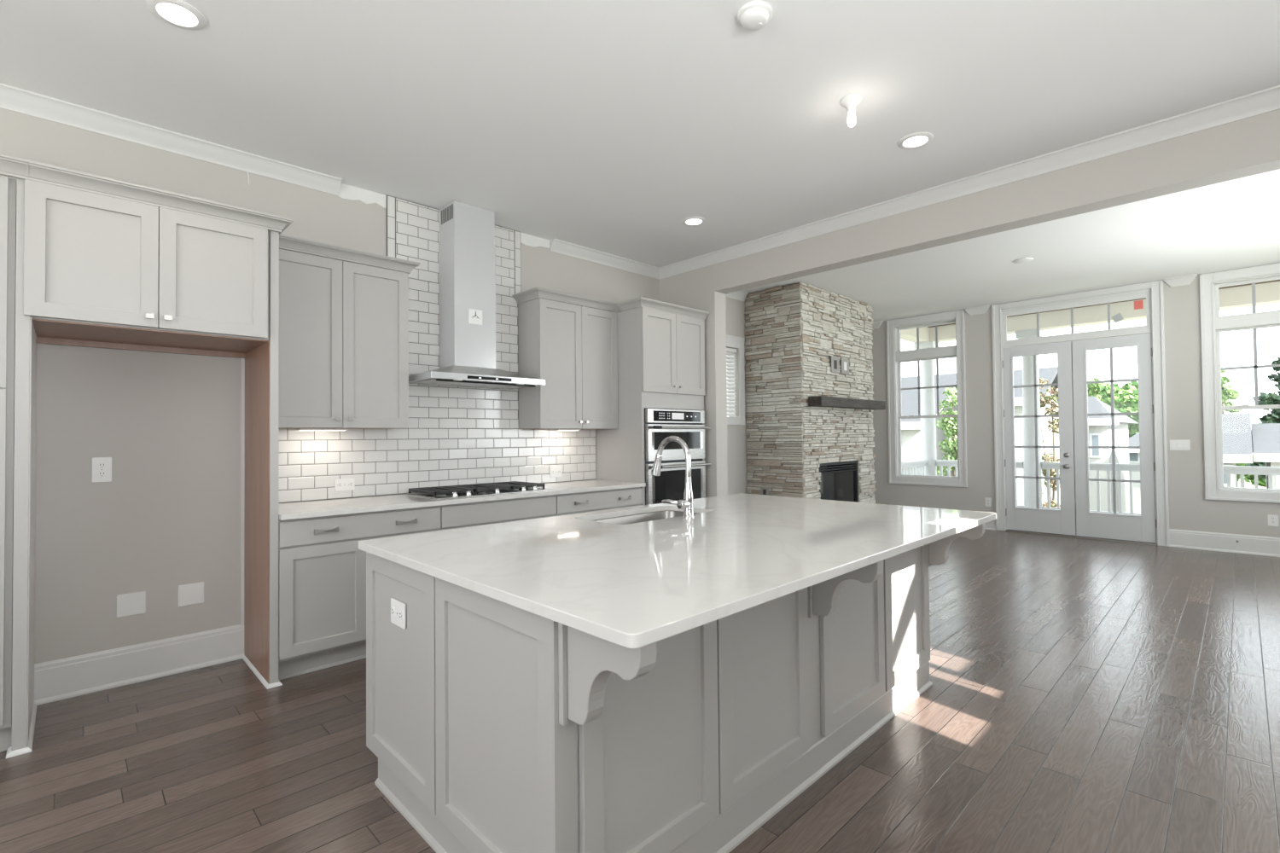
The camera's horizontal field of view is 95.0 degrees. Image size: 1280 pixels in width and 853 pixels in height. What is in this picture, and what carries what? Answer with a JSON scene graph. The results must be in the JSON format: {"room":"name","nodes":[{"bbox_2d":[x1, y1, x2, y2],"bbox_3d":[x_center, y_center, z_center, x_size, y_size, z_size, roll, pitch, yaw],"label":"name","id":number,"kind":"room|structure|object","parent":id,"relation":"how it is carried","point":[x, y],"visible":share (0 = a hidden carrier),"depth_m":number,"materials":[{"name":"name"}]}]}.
{"room":"kitchen","nodes":[
{"label":"kitchen","id":0,"kind":"room"},
{"bbox_2d":[0,107,747,664],"bbox_3d":[-0.936,-0.121,5.127,12.520,3.060,0.150,0,-1,-44],"label":"wall","id":1,"kind":"structure","parent":0,"point":[167,518],"depth_m":3.27,"materials":[{"name":"paint"}]},
{"bbox_2d":[91,457,111,482],"bbox_3d":[-2.866,0.230,3.123,0.080,0.132,0.009,0,-1,-44],"label":"wall outlet","id":2,"kind":"object","parent":1,"relation":"attached to","point":[101,467],"visible":1,"depth_m":3.12,"materials":[{"name":"white plastic"}]},
{"bbox_2d":[98,462,105,468],"bbox_3d":[-2.864,0.207,3.122,0.030,0.030,0.002,0,-1,-44],"label":"socket","id":3,"kind":"object","parent":2,"relation":"attached to","point":[101,465],"depth_m":3.12,"materials":[{"name":"white plastic"}]},
{"bbox_2d":[98,471,105,477],"bbox_3d":[-2.864,0.253,3.121,0.030,0.030,0.002,0,-1,-44],"label":"socket","id":4,"kind":"object","parent":2,"relation":"attached to","point":[101,474],"depth_m":3.12,"materials":[{"name":"white plastic"}]},
{"bbox_2d":[116,591,145,617],"bbox_3d":[-2.772,0.969,3.196,0.120,0.120,0.007,0,-1,-44],"label":"blank plate","id":5,"kind":"object","parent":1,"relation":"attached to","point":[131,603],"visible":1,"depth_m":3.19,"materials":[{"name":"white plastic"}]},
{"bbox_2d":[33,624,244,705],"bbox_3d":[-2.710,1.294,3.236,0.888,0.200,0.026,0,-1,-44],"label":"baseboard","id":6,"kind":"structure","parent":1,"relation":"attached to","point":[81,675],"depth_m":3.19,"materials":[{"name":"paint"}]},
{"bbox_2d":[0,82,342,195],"bbox_3d":[-3.634,-1.625,2.380,4.505,0.094,0.070,0,-1,-44],"label":"trim","id":7,"kind":"structure","parent":1,"relation":"attached to","point":[12,98],"depth_m":3.28,"materials":[{"name":"paint"}]},
{"bbox_2d":[178,581,204,606],"bbox_3d":[-2.585,0.967,3.380,0.120,0.120,0.007,0,-1,-44],"label":"blank plate","id":8,"kind":"object","parent":1,"relation":"attached to","point":[191,594],"visible":1,"depth_m":3.38,"materials":[{"name":"white plastic"}]},
{"bbox_2d":[246,171,249,185],"bbox_3d":[-2.416,-1.529,3.611,0.016,0.082,0.008,0,-1,-44],"label":"trim","id":9,"kind":"structure","parent":1,"relation":"attached to","point":[247,171],"depth_m":3.61,"materials":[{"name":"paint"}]},
{"bbox_2d":[279,233,420,429],"bbox_3d":[-1.934,-0.549,3.794,0.889,1.122,0.375,0,-1,-44],"label":"upper cabinet","id":10,"kind":"object","parent":1,"relation":"attached to","point":[344,311],"visible":0.88,"depth_m":3.67,"materials":[{"name":"paint"}]},
{"bbox_2d":[296,428,348,430],"bbox_3d":[-2.013,0.019,3.724,0.280,0.015,0.050,0,-1,-44],"label":"light","id":11,"kind":"object","parent":10,"relation":"attached to","point":[298,429],"visible":0.99,"depth_m":3.70,"materials":[{"name":"white plastic"}]},
{"bbox_2d":[299,430,345,430],"bbox_3d":[-2.012,0.025,3.723,0.260,0.002,0.016,0,-1,-44],"label":"diffuser","id":12,"kind":"object","parent":11,"relation":"attached to","point":[299,430],"depth_m":3.71,"materials":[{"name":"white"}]},
{"bbox_2d":[337,183,386,208],"bbox_3d":[-1.933,-1.606,4.088,0.326,0.103,0.002,0,-1,-44],"label":"trim","id":13,"kind":"structure","parent":1,"relation":"attached to","point":[348,192],"depth_m":4.08,"materials":[{"name":"white paint"}]},
{"bbox_2d":[278,194,596,503],"bbox_3d":[-1.401,-0.583,4.570,2.735,2.145,0.013,0,-1,-44],"label":"tile backsplash","id":14,"kind":"structure","parent":1,"relation":"attached to","point":[455,435],"depth_m":4.42,"materials":[{"name":"tile"}]},
{"bbox_2d":[334,478,354,491],"bbox_3d":[-1.991,0.392,3.955,0.124,0.080,0.009,0,-1,-44],"label":"wall outlet","id":15,"kind":"object","parent":14,"relation":"attached to","point":[340,484],"visible":1,"depth_m":3.95,"materials":[{"name":"white plastic"}]},
{"bbox_2d":[550,466,561,477],"bbox_3d":[-0.741,0.401,5.175,0.124,0.090,0.009,0,-1,-44],"label":"wall outlet","id":16,"kind":"object","parent":14,"relation":"attached to","point":[555,471],"visible":1,"depth_m":5.17,"materials":[{"name":"white plastic"}]},
{"bbox_2d":[408,200,545,389],"bbox_3d":[-1.232,-0.980,4.394,0.916,1.355,0.489,0,-1,-44],"label":"range hood","id":17,"kind":"object","parent":1,"relation":"attached to","point":[467,232],"visible":0.98,"depth_m":4.37,"materials":[{"name":"metal"}]},
{"bbox_2d":[520,232,549,248],"bbox_3d":[-0.906,-1.601,5.090,0.305,0.098,0.002,0,-1,-44],"label":"trim","id":18,"kind":"structure","parent":1,"relation":"attached to","point":[528,240],"depth_m":5.07,"materials":[{"name":"white paint"}]},
{"bbox_2d":[512,286,617,429],"bbox_3d":[-0.617,-0.540,5.080,0.900,1.122,0.375,0,-1,-44],"label":"upper cabinet","id":19,"kind":"object","parent":1,"relation":"attached to","point":[568,341],"visible":1,"depth_m":4.92,"materials":[{"name":"paint"}]},
{"bbox_2d":[554,429,580,430],"bbox_3d":[-0.624,0.029,5.078,0.240,0.015,0.050,0,-1,-44],"label":"light","id":20,"kind":"object","parent":19,"relation":"attached to","point":[555,429],"visible":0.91,"depth_m":5.04,"materials":[{"name":"white plastic"}]},
{"bbox_2d":[726,334,744,424],"bbox_3d":[0.890,-0.553,6.875,0.970,1.070,0.124,0,-1,-44],"label":"window","id":21,"kind":"structure","parent":1,"relation":"in","point":[731,341],"depth_m":7.11,"materials":[{"name":"paint"}]},
{"bbox_2d":[726,347,736,416],"bbox_3d":[0.886,-0.535,6.878,0.762,0.818,0.055,0,-1,-44],"label":"window blind","id":22,"kind":"object","parent":21,"relation":"attached to","point":[731,352],"visible":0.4,"depth_m":7.08,"materials":[{"name":"white plastic"}]},
{"bbox_2d":[872,320,883,329],"bbox_3d":[3.218,-1.579,8.828,1.320,0.094,0.410,0,-1,-44],"label":"trim","id":23,"kind":"structure","parent":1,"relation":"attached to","point":[875,324],"depth_m":9.10,"materials":[{"name":"paint"}]},
{"bbox_2d":[0,0,1279,321],"bbox_3d":[1.041,-1.754,3.113,12.520,0.100,5.855,0,-1,-44],"label":"ceiling","id":24,"kind":"structure","parent":0,"point":[602,125],"depth_m":3.04,"materials":[{"name":"paint"}]},
{"bbox_2d":[146,0,206,29],"bbox_3d":[-1.888,-1.684,2.393,0.192,0.010,0.192,0,-1,-44],"label":"recessed light","id":25,"kind":"object","parent":24,"relation":"in","point":[180,14],"visible":1,"depth_m":2.39,"materials":[{"name":"white plastic"}]},
{"bbox_2d":[681,216,705,226],"bbox_3d":[0.436,-1.665,4.762,0.192,0.010,0.192,0,-1,-44],"label":"recessed light","id":26,"kind":"object","parent":24,"relation":"in","point":[690,221],"visible":1,"depth_m":4.75,"materials":[{"name":"white plastic"}]},
{"bbox_2d":[737,0,772,30],"bbox_3d":[0.475,-1.688,2.430,0.144,0.046,0.144,0,-1,-44],"label":"smoke detector","id":27,"kind":"object","parent":24,"relation":"attached to","point":[754,15],"visible":1,"depth_m":2.40,"materials":[{"name":"white plastic"}]},
{"bbox_2d":[839,93,862,127],"bbox_3d":[1.103,-1.635,3.056,0.112,0.141,0.112,0,-1,-44],"label":"ceiling light","id":28,"kind":"object","parent":24,"relation":"attached to","point":[850,101],"visible":1,"depth_m":3.04,"materials":[{"name":"white plastic"}]},
{"bbox_2d":[897,132,933,149],"bbox_3d":[1.639,-1.698,3.489,0.192,0.010,0.192,0,-1,-44],"label":"recessed light","id":29,"kind":"object","parent":24,"relation":"in","point":[916,140],"visible":1,"depth_m":3.48,"materials":[{"name":"white plastic"}]},
{"bbox_2d":[1012,257,1033,263],"bbox_3d":[3.874,-1.674,5.928,0.169,0.016,0.169,0,-1,-44],"label":"cover plate","id":30,"kind":"object","parent":24,"relation":"attached to","point":[1023,260],"visible":1,"depth_m":5.90,"materials":[{"name":"white plastic"}]},
{"bbox_2d":[0,529,1279,852],"bbox_3d":[1.071,1.415,3.059,12.520,0.120,5.855,0,-1,-44],"label":"floor","id":31,"kind":"structure","parent":0,"point":[1085,695],"depth_m":2.47,"materials":[{"name":"brown wood"}]},
{"bbox_2d":[0,153,29,752],"bbox_3d":[-3.076,0.130,2.446,0.735,2.506,0.685,0,-1,-44],"label":"pantry cabinet","id":32,"kind":"object","parent":31,"relation":"on","point":[11,166],"visible":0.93,"depth_m":2.47,"materials":[{"name":"paint"}]},
{"bbox_2d":[5,160,293,758],"bbox_3d":[-2.476,0.135,3.031,1.046,2.506,0.685,0,-1,-44],"label":"refrigerator surround","id":33,"kind":"object","parent":31,"relation":"on","point":[99,264],"visible":1,"depth_m":2.82,"materials":[{"name":"paint"}]},
{"bbox_2d":[278,506,441,680],"bbox_3d":[-1.810,0.951,3.669,0.914,0.883,0.651,0,-1,-44],"label":"base cabinet","id":34,"kind":"object","parent":31,"relation":"on","point":[322,567],"visible":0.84,"depth_m":3.32,"materials":[{"name":"paint"}]},
{"bbox_2d":[278,479,645,520],"bbox_3d":[-1.159,0.499,4.313,2.739,0.031,0.654,0,-1,-44],"label":"countertop","id":35,"kind":"structure","parent":34,"relation":"on","point":[366,504],"depth_m":3.79,"materials":[{"name":"stone"}]},
{"bbox_2d":[406,481,552,500],"bbox_3d":[-1.165,0.462,4.322,0.903,0.042,0.520,0,-1,-44],"label":"gas cooktop","id":36,"kind":"object","parent":35,"relation":"in","point":[486,489],"visible":1,"depth_m":4.20,"materials":[{"name":"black metal"}]},
{"bbox_2d":[439,494,556,530],"bbox_3d":[-1.168,0.956,4.321,0.913,0.883,0.616,0,-1,-44],"label":"base cabinet","id":37,"kind":"object","parent":31,"relation":"on","point":[453,516],"visible":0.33,"depth_m":4.07,"materials":[{"name":"paint"}]},
{"bbox_2d":[554,487,642,516],"bbox_3d":[-0.502,0.961,4.946,0.911,0.883,0.651,0,-1,-44],"label":"base cabinet","id":38,"kind":"object","parent":31,"relation":"on","point":[572,503],"visible":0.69,"depth_m":4.71,"materials":[{"name":"paint"}]},
{"bbox_2d":[595,296,709,505],"bbox_3d":[0.112,0.154,5.554,0.925,2.506,0.687,0,-1,-44],"label":"tall cabinet","id":39,"kind":"object","parent":31,"relation":"on","point":[661,345],"visible":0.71,"depth_m":5.26,"materials":[{"name":"paint"}]},
{"bbox_2d":[644,407,711,505],"bbox_3d":[0.177,0.453,5.517,0.787,1.215,0.634,0,-1,-44],"label":"wall oven","id":40,"kind":"object","parent":39,"relation":"in","point":[660,424],"visible":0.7,"depth_m":5.29,"materials":[{"name":"metal"}]},
{"bbox_2d":[366,523,985,852],"bbox_3d":[0.322,0.913,2.615,2.441,0.883,1.536,0,-1,-44],"label":"kitchen island","id":41,"kind":"object","parent":31,"relation":"on","point":[493,726],"visible":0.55,"depth_m":1.82,"materials":[{"name":"paint"}]},
{"bbox_2d":[390,598,406,629],"bbox_3d":[-0.864,0.667,2.091,0.009,0.088,0.120,0,-1,-44],"label":"wall outlet","id":42,"kind":"object","parent":41,"relation":"attached to","point":[398,610],"visible":1,"depth_m":2.08,"materials":[{"name":"white plastic"}]},
{"bbox_2d":[390,607,395,616],"bbox_3d":[-0.890,0.667,2.114,0.002,0.030,0.030,0,-1,-44],"label":"socket","id":43,"kind":"object","parent":42,"relation":"attached to","point":[392,609],"depth_m":2.11,"materials":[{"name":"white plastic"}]},
{"bbox_2d":[398,610,402,620],"bbox_3d":[-0.842,0.666,2.065,0.002,0.030,0.030,0,-1,-44],"label":"socket","id":44,"kind":"object","parent":42,"relation":"attached to","point":[400,613],"depth_m":2.06,"materials":[{"name":"white plastic"}]},
{"bbox_2d":[358,493,996,648],"bbox_3d":[0.340,0.455,2.614,2.520,0.030,1.569,0,-1,-44],"label":"island countertop","id":45,"kind":"structure","parent":41,"relation":"on","point":[636,585],"depth_m":1.98,"materials":[{"name":"stone"}]},
{"bbox_2d":[591,511,696,524],"bbox_3d":[0.041,0.584,3.018,0.760,0.208,0.425,0,-1,-44],"label":"sink","id":46,"kind":"object","parent":45,"relation":"in","point":[633,519],"visible":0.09,"depth_m":3.25,"materials":[{"name":"metal"}]},
{"bbox_2d":[651,436,694,518],"bbox_3d":[0.137,0.247,2.915,0.116,0.400,0.275,0,-1,-44],"label":"faucet","id":47,"kind":"object","parent":45,"relation":"on","point":[687,504],"visible":1,"depth_m":2.85,"materials":[{"name":"silver metal"}]},
{"bbox_2d":[744,282,876,503],"bbox_3d":[2.238,-0.108,7.552,1.879,3.058,0.808,0,-1,-44],"label":"fireplace","id":48,"kind":"object","parent":31,"relation":"on","point":[796,449],"visible":0.8,"depth_m":7.02,"materials":[{"name":"stone"}]},
{"bbox_2d":[760,487,768,495],"bbox_3d":[1.481,0.778,6.966,0.006,0.115,0.120,0,-1,-44],"label":"wall outlet","id":49,"kind":"object","parent":48,"relation":"attached to","point":[764,491],"visible":0.69,"depth_m":6.96,"materials":[{"name":"grey plastic"}]},
{"bbox_2d":[831,355,839,372],"bbox_3d":[2.373,-0.753,7.128,0.205,0.195,0.006,0,-1,-44],"label":"plate","id":50,"kind":"object","parent":48,"relation":"attached to","point":[834,360],"visible":1,"depth_m":7.12,"materials":[{"name":"white plastic"}]},
{"bbox_2d":[841,357,849,374],"bbox_3d":[2.558,-0.751,7.308,0.205,0.195,0.006,0,-1,-44],"label":"plate","id":51,"kind":"object","parent":48,"relation":"attached to","point":[845,363],"visible":1,"depth_m":7.30,"materials":[{"name":"white plastic"}]},
{"bbox_2d":[808,395,885,410],"bbox_3d":[2.575,-0.282,7.197,1.690,0.108,0.169,0,-1,-44],"label":"mantel shelf","id":52,"kind":"object","parent":48,"relation":"attached to","point":[818,401],"visible":1,"depth_m":6.96,"materials":[{"name":"brown wood"}]},
{"bbox_2d":[658,109,1279,497],"bbox_3d":[2.215,-0.166,4.217,0.168,3.060,5.555,0,-1,-44],"label":"wall","id":53,"kind":"structure","parent":0,"point":[1250,146],"depth_m":4.03,"materials":[{"name":"paint"}]},
{"bbox_2d":[725,290,748,301],"bbox_3d":[2.741,-1.644,4.769,1.342,0.094,5.555,0,-1,-44],"label":"trim","id":54,"kind":"structure","parent":53,"relation":"attached to","point":[740,295],"depth_m":7.09,"materials":[{"name":"paint"}]},
{"bbox_2d":[549,85,1279,279],"bbox_3d":[1.640,-1.652,3.695,1.400,0.094,5.555,0,-1,-44],"label":"trim","id":55,"kind":"structure","parent":53,"relation":"attached to","point":[1267,100],"depth_m":3.95,"materials":[{"name":"paint"}]},
{"bbox_2d":[871,262,1279,537],"bbox_3d":[5.535,-0.143,7.352,0.150,3.060,5.705,0,-1,-44],"label":"wall","id":56,"kind":"structure","parent":0,"point":[1189,509],"depth_m":6.71,"materials":[{"name":"paint"}]},
{"bbox_2d":[886,309,967,487],"bbox_3d":[4.238,-0.387,8.660,0.179,2.495,1.088,0,-1,-44],"label":"window","id":57,"kind":"structure","parent":56,"relation":"in","point":[895,357],"depth_m":8.69,"materials":[{"name":"paint"}]},
{"bbox_2d":[963,304,990,315],"bbox_3d":[4.693,-1.604,8.140,0.170,0.094,0.325,0,-1,-44],"label":"trim","id":58,"kind":"structure","parent":56,"relation":"attached to","point":[978,310],"depth_m":8.10,"materials":[{"name":"paint"}]},
{"bbox_2d":[984,497,991,506],"bbox_3d":[4.763,1.036,8.020,0.009,0.122,0.078,0,-1,-44],"label":"wall outlet","id":59,"kind":"object","parent":56,"relation":"attached to","point":[987,501],"visible":1,"depth_m":8.02,"materials":[{"name":"white plastic"}]},
{"bbox_2d":[985,519,995,530],"bbox_3d":[3.732,1.319,8.208,1.220,0.200,1.905,0,-1,-44],"label":"baseboard","id":60,"kind":"structure","parent":56,"relation":"attached to","point":[992,525],"depth_m":7.98,"materials":[{"name":"paint"}]},
{"bbox_2d":[1002,341,1076,535],"bbox_3d":[5.169,0.155,7.616,0.121,2.446,0.776,0,-1,-44],"label":"door","id":61,"kind":"structure","parent":56,"relation":"in","point":[1062,521],"depth_m":7.57,"materials":[{"name":"paint"}]},
{"bbox_2d":[991,279,1169,546],"bbox_3d":[5.473,-0.140,7.393,0.179,3.056,1.745,0,-1,-44],"label":"door frame","id":62,"kind":"structure","parent":56,"relation":"attached to","point":[1154,297],"depth_m":7.13,"materials":[{"name":"paint"}]},
{"bbox_2d":[1071,333,1157,543],"bbox_3d":[5.718,0.141,7.088,0.057,2.446,0.761,0,-1,-44],"label":"door","id":63,"kind":"structure","parent":56,"relation":"in","point":[1142,528],"depth_m":7.07,"materials":[{"name":"paint"}]},
{"bbox_2d":[1111,313,1123,323],"bbox_3d":[5.757,-1.308,7.067,0.001,0.116,0.116,0,-1,-44],"label":"sticker","id":64,"kind":"object","parent":56,"relation":"attached to","point":[1118,317],"visible":1,"depth_m":7.07,"materials":[{"name":"white paper"}]},
{"bbox_2d":[1134,300,1143,309],"bbox_3d":[5.892,-1.438,6.931,0.001,0.104,0.084,0,-1,-44],"label":"sticker","id":65,"kind":"object","parent":56,"relation":"attached to","point":[1138,305],"visible":1,"depth_m":6.93,"materials":[{"name":"red paper"}]},
{"bbox_2d":[1162,273,1198,287],"bbox_3d":[6.136,-1.643,6.661,0.170,0.094,0.290,0,-1,-44],"label":"trim","id":66,"kind":"structure","parent":56,"relation":"attached to","point":[1184,280],"depth_m":6.62,"materials":[{"name":"paint"}]},
{"bbox_2d":[1169,440,1190,450],"bbox_3d":[6.113,0.210,6.641,0.012,0.120,0.170,0,-1,-44],"label":"light switch","id":67,"kind":"object","parent":56,"relation":"attached to","point":[1174,445],"visible":1,"depth_m":6.64,"materials":[{"name":"white plastic"}]},
{"bbox_2d":[1169,529,1279,557],"bbox_3d":[6.702,1.253,6.019,0.026,0.200,1.922,0,-1,-44],"label":"baseboard","id":68,"kind":"structure","parent":56,"relation":"attached to","point":[1248,544],"depth_m":6.37,"materials":[{"name":"paint"}]},
{"bbox_2d":[1199,262,1279,503],"bbox_3d":[6.674,-0.453,6.165,0.179,2.495,1.093,0,-1,-44],"label":"window","id":69,"kind":"structure","parent":56,"relation":"in","point":[1212,324],"depth_m":6.43,"materials":[{"name":"paint"}]},
{"bbox_2d":[1267,514,1278,526],"bbox_3d":[6.612,0.981,6.125,0.009,0.118,0.078,0,-1,-44],"label":"wall outlet","id":70,"kind":"object","parent":56,"relation":"attached to","point":[1272,520],"visible":1,"depth_m":6.12,"materials":[{"name":"white plastic"}]},
{"label":"outside","id":71,"kind":"structure","parent":0,"visible":0},
{"bbox_2d":[1237,477,1266,488],"bbox_3d":[21.513,4.569,20.875,120.000,0.200,120.000,0,-1,-44],"label":"ground","id":72,"kind":"structure","parent":71,"point":[1247,485],"depth_m":46.09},
{"bbox_2d":[901,372,957,476],"bbox_3d":[9.370,1.374,23.293,6.740,6.500,6.400,0,-1,-44],"label":"house","id":73,"kind":"structure","parent":72,"relation":"on","point":[910,428],"depth_m":20.13,"materials":[{"name":"white"}]},
{"bbox_2d":[935,384,957,477],"bbox_3d":[6.985,1.776,13.241,1.261,5.400,0.998,-1,-1,24],"label":"young tree","id":74,"kind":"object","parent":72,"relation":"on","point":[950,426],"visible":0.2,"depth_m":13.11,"materials":[{"name":"green plant"}]},
{"bbox_2d":[1013,366,1060,506],"bbox_3d":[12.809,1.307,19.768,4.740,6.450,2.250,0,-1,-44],"label":"house","id":75,"kind":"structure","parent":72,"relation":"on","point":[1050,374],"depth_m":18.69,"materials":[{"name":"white"}]},
{"bbox_2d":[1039,378,1060,508],"bbox_3d":[8.228,1.736,11.668,0.822,5.402,0.804,0,-1,-9],"label":"young tree","id":76,"kind":"object","parent":72,"relation":"on","point":[1045,399],"visible":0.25,"depth_m":11.62,"materials":[{"name":"green plant"}]},
{"bbox_2d":[1087,378,1110,401],"bbox_3d":[33.320,0.585,43.206,3.676,8.316,4.012,-1,-1,26],"label":"broadleaf tree","id":77,"kind":"object","parent":72,"relation":"on","point":[1093,389],"visible":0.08,"depth_m":42.38,"materials":[{"name":"green plant"}]},
{"bbox_2d":[1088,396,1139,512],"bbox_3d":[18.047,1.668,24.779,6.240,5.800,4.180,0,-1,-44],"label":"house","id":78,"kind":"structure","parent":72,"relation":"on","point":[1100,432],"depth_m":22.01,"materials":[{"name":"white"}]},
{"bbox_2d":[1098,381,1139,438],"bbox_3d":[28.898,0.943,34.919,3.183,7.398,3.145,0,-1,-44],"label":"broadleaf tree","id":79,"kind":"object","parent":72,"relation":"on","point":[1125,398],"visible":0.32,"depth_m":34.17,"materials":[{"name":"green plant"}]},
{"bbox_2d":[1128,432,1140,513],"bbox_3d":[26.643,2.226,29.926,6.740,4.700,3.400,0,-1,-44],"label":"house","id":80,"kind":"structure","parent":72,"relation":"on","point":[1134,458],"depth_m":28.37,"materials":[{"name":"white"}]},
{"bbox_2d":[1221,366,1245,481],"bbox_3d":[33.077,0.540,33.474,2.572,8.079,2.150,0,-1,-44],"label":"slender tree","id":81,"kind":"object","parent":72,"relation":"on","point":[1230,393],"visible":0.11,"depth_m":33.05,"materials":[{"name":"green plant"}]},
{"bbox_2d":[1221,413,1252,487],"bbox_3d":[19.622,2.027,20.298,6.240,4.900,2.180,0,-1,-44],"label":"house","id":82,"kind":"structure","parent":72,"relation":"on","point":[1237,448],"depth_m":18.27,"materials":[{"name":"white"}]},
{"bbox_2d":[1237,408,1274,488],"bbox_3d":[34.085,1.385,31.174,2.858,6.293,3.280,-1,-1,-1],"label":"slender tree","id":83,"kind":"object","parent":72,"relation":"on","point":[1248,477],"visible":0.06,"depth_m":31.84,"materials":[{"name":"green plant"}]},
{"bbox_2d":[1245,357,1279,480],"bbox_3d":[25.097,0.818,22.765,2.180,7.305,1.956,-1,-1,18],"label":"pine tree","id":84,"kind":"object","parent":72,"relation":"on","point":[1264,398],"visible":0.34,"depth_m":23.00,"materials":[{"name":"green plant"}]},
{"bbox_2d":[1250,423,1279,488],"bbox_3d":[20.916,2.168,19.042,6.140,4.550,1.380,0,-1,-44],"label":"house","id":85,"kind":"structure","parent":72,"relation":"on","point":[1265,437],"depth_m":17.87,"materials":[{"name":"white"}]},
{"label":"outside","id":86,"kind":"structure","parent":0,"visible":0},
{"bbox_3d":[7.461,1.457,6.963,2.080,0.130,8.600,0,-1,-44],"label":"porch deck","id":87,"kind":"object","parent":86,"visible":0},
{"bbox_2d":[913,340,939,476],"bbox_3d":[5.148,-0.014,10.475,0.320,2.975,0.320,0,-1,-44],"label":"porch column","id":88,"kind":"structure","parent":87,"relation":"on","point":[928,399],"depth_m":10.38,"materials":[{"name":"paint"}]},
{"bbox_2d":[901,459,927,475],"bbox_3d":[4.442,0.974,9.788,1.660,0.770,0.090,0,-1,-44],"label":"porch railing","id":89,"kind":"object","parent":88,"relation":"attached to","point":[911,468],"visible":0.28,"depth_m":10.02,"materials":[{"name":"paint"}]},
{"bbox_2d":[935,459,1023,507],"bbox_3d":[5.706,0.964,9.896,0.090,0.770,1.310,0,-1,-44],"label":"porch railing","id":90,"kind":"object","parent":88,"relation":"attached to","point":[948,463],"visible":0.23,"depth_m":10.18,"materials":[{"name":"paint"}]},
{"bbox_2d":[900,281,1279,343],"bbox_3d":[7.398,-1.735,6.958,1.950,0.305,8.560,0,-1,-44],"label":"transom windows","id":91,"kind":"structure","parent":88,"relation":"on","point":[1269,293],"depth_m":8.71,"materials":[{"name":"paint"}]},
{"bbox_2d":[927,279,1279,327],"bbox_3d":[7.395,-1.859,6.776,1.690,0.065,8.300,0,-1,-44],"label":"strip","id":92,"kind":"object","parent":91,"relation":"attached to","point":[1275,280],"visible":0.22,"depth_m":8.49,"materials":[{"name":"brown wood"}]},
{"bbox_2d":[1015,328,1043,508],"bbox_3d":[6.245,-0.043,9.352,0.320,2.975,0.320,0,-1,-44],"label":"porch column","id":93,"kind":"structure","parent":87,"relation":"on","point":[1028,424],"depth_m":9.27,"materials":[{"name":"paint"}]},
{"bbox_2d":[1041,462,1279,515],"bbox_3d":[7.975,0.903,7.571,0.090,0.770,4.670,0,-1,-44],"label":"porch railing","id":94,"kind":"object","parent":93,"relation":"attached to","point":[1242,470],"visible":0.42,"depth_m":8.54,"materials":[{"name":"paint"}]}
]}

